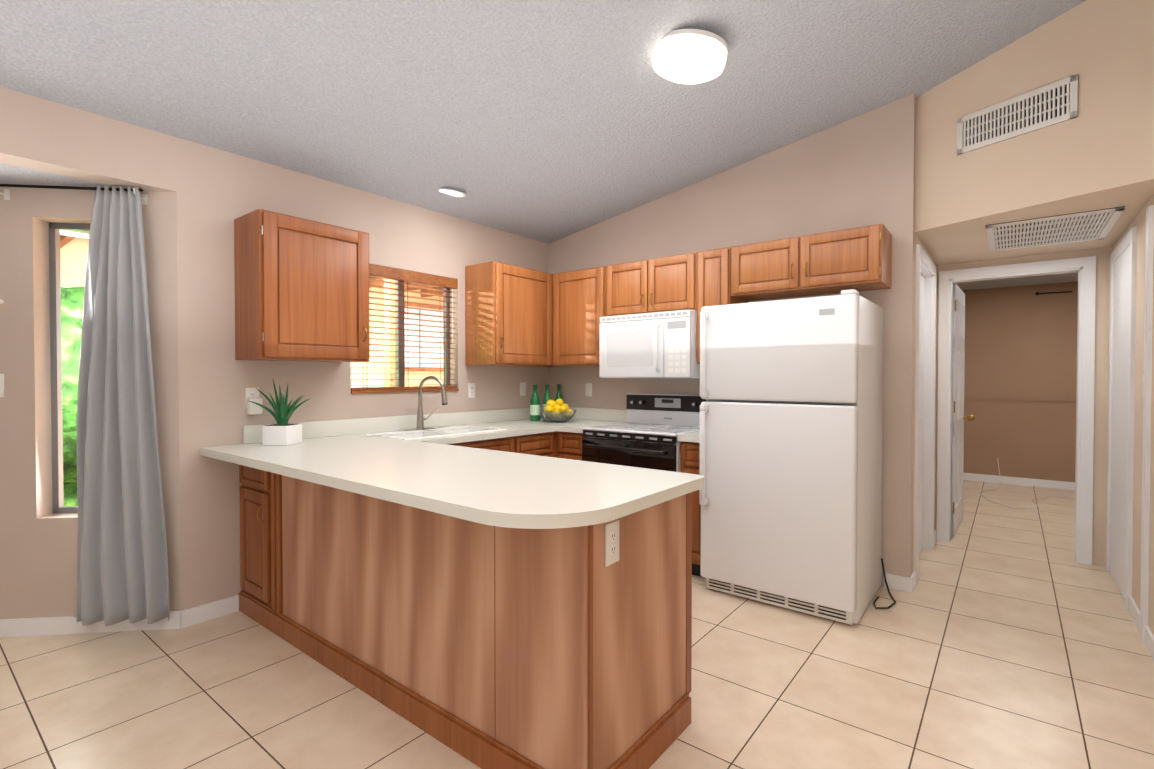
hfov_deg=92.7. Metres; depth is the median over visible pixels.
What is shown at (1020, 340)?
wall
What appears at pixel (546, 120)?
ceiling
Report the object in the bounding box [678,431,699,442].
countertop
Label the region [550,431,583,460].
base cabinet
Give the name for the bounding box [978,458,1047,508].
cord
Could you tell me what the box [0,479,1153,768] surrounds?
floor
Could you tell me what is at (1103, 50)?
wall
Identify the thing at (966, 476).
baseboard
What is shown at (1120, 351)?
hall door
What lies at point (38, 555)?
wall
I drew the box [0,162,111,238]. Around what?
ceiling
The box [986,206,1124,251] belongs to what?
ceiling vent
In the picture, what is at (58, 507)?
window
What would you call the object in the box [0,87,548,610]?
wall
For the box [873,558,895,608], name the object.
cord
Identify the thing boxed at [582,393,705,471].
stove
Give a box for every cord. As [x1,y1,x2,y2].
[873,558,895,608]
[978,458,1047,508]
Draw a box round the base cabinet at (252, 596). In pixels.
[238,465,265,627]
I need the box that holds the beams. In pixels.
[60,235,442,386]
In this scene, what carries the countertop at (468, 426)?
on the base cabinet at (566, 445)
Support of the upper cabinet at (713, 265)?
attached to the wall at (857, 171)
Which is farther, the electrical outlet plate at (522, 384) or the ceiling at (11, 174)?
the electrical outlet plate at (522, 384)
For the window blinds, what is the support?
attached to the window at (399, 373)
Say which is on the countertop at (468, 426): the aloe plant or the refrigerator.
the aloe plant
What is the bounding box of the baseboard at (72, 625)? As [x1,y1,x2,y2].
[0,595,238,636]
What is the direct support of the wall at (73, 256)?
on the ground
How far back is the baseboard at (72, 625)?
2.77 m
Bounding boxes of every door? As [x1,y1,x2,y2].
[919,274,924,553]
[950,283,974,537]
[1110,245,1129,599]
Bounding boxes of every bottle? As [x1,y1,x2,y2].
[530,385,539,420]
[543,384,551,419]
[555,384,562,400]
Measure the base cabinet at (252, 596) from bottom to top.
0.876 m
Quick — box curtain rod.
[1035,291,1071,294]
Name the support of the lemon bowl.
on the countertop at (468, 426)
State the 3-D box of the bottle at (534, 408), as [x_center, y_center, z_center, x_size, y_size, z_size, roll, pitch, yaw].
[-0.351,0.153,4.599,0.082,0.302,0.082,1,1,38]
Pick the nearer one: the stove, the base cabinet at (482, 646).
the base cabinet at (482, 646)
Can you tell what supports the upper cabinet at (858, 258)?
attached to the wall at (857, 171)
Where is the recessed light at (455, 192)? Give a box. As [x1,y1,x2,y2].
[437,188,465,196]
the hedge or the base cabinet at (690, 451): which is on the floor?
the base cabinet at (690, 451)
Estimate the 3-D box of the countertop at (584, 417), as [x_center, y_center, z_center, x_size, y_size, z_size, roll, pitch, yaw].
[0.150,0.278,4.292,0.228,0.139,0.656,1,1,38]
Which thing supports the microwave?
attached to the upper cabinet at (669, 283)
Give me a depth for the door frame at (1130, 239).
3.02 m
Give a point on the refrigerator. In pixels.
(791, 445)
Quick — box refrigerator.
[699,289,883,624]
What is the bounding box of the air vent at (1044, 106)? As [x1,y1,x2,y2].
[957,74,1078,154]
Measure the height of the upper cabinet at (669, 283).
0.395 m
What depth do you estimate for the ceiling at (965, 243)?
2.97 m
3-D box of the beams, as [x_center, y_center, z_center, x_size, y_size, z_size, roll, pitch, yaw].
[-2.884,-0.050,4.495,3.150,2.660,8.900,1,1,38]
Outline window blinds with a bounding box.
[351,264,456,389]
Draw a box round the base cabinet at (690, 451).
[681,441,704,577]
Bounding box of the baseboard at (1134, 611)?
[1129,596,1153,660]
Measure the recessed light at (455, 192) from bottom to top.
0.038 m
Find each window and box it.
[49,222,89,513]
[351,280,458,393]
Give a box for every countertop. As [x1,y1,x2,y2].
[200,407,559,466]
[248,439,703,528]
[560,407,626,432]
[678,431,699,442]
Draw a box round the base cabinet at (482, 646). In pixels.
[262,470,697,768]
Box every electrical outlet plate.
[0,374,3,396]
[245,388,261,414]
[468,383,474,397]
[520,382,525,395]
[585,383,591,396]
[605,520,618,566]
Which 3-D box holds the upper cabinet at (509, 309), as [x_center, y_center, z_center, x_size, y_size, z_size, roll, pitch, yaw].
[-0.500,-0.534,4.389,0.406,0.762,0.660,1,1,38]
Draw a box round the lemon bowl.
[540,399,576,422]
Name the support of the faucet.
on the countertop at (468, 426)
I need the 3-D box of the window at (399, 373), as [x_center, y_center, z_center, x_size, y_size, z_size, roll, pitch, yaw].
[-1.227,-0.374,3.901,0.142,0.855,0.870,1,1,38]
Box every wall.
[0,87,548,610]
[0,187,180,618]
[60,237,443,387]
[549,93,915,586]
[913,0,1153,635]
[963,281,1077,481]
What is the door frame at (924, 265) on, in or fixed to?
attached to the wall at (1103, 50)
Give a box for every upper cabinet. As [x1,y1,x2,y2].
[234,209,369,361]
[465,261,553,366]
[554,266,605,366]
[606,252,697,315]
[697,247,747,363]
[730,238,793,300]
[786,224,891,296]
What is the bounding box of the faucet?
[404,376,447,430]
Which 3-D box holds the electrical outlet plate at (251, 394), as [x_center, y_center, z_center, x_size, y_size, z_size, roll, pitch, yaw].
[-1.794,0.091,3.056,0.045,0.147,0.072,1,1,38]
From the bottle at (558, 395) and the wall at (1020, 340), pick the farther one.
the wall at (1020, 340)
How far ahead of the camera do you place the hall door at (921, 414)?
3.99 m
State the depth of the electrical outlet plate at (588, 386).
4.74 m
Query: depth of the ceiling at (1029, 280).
6.21 m
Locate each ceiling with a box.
[0,0,1085,243]
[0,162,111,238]
[915,156,1153,264]
[956,272,1077,290]
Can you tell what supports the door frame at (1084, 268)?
attached to the wall at (1103, 50)
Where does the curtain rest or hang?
hanging from the ceiling at (11, 174)
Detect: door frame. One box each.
[914,244,937,584]
[938,256,1095,564]
[1106,227,1136,610]
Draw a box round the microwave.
[599,310,699,377]
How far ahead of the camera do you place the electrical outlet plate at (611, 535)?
1.64 m
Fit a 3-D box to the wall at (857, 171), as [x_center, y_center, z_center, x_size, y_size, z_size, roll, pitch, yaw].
[0.841,-0.376,4.236,3.010,3.200,0.120,1,1,38]
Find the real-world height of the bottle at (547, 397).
0.302 m
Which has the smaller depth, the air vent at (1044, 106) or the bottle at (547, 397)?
the air vent at (1044, 106)
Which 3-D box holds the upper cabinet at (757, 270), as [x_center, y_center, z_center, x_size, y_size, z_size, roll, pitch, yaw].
[1.298,-0.743,3.575,0.498,0.322,0.335,1,1,38]
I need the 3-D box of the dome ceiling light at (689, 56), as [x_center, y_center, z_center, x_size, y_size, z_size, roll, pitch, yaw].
[0.534,-1.539,2.602,0.350,0.151,0.350,1,1,38]
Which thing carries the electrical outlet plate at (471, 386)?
attached to the wall at (218, 191)
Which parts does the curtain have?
curtain rod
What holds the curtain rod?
attached to the wall at (1020, 340)
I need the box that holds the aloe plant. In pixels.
[249,380,310,445]
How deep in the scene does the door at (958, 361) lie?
4.57 m
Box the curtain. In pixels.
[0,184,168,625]
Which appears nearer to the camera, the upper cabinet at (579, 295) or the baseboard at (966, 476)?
the upper cabinet at (579, 295)
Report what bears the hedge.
on the ground
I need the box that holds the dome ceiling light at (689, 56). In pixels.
[653,29,727,83]
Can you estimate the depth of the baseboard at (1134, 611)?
2.75 m
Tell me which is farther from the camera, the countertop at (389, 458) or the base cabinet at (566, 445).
the base cabinet at (566, 445)
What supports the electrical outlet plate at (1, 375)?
attached to the wall at (38, 555)
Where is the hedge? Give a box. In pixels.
[61,286,84,505]
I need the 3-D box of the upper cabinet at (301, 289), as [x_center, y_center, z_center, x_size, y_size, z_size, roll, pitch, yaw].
[-1.542,-0.517,3.128,0.335,0.762,0.610,1,1,38]

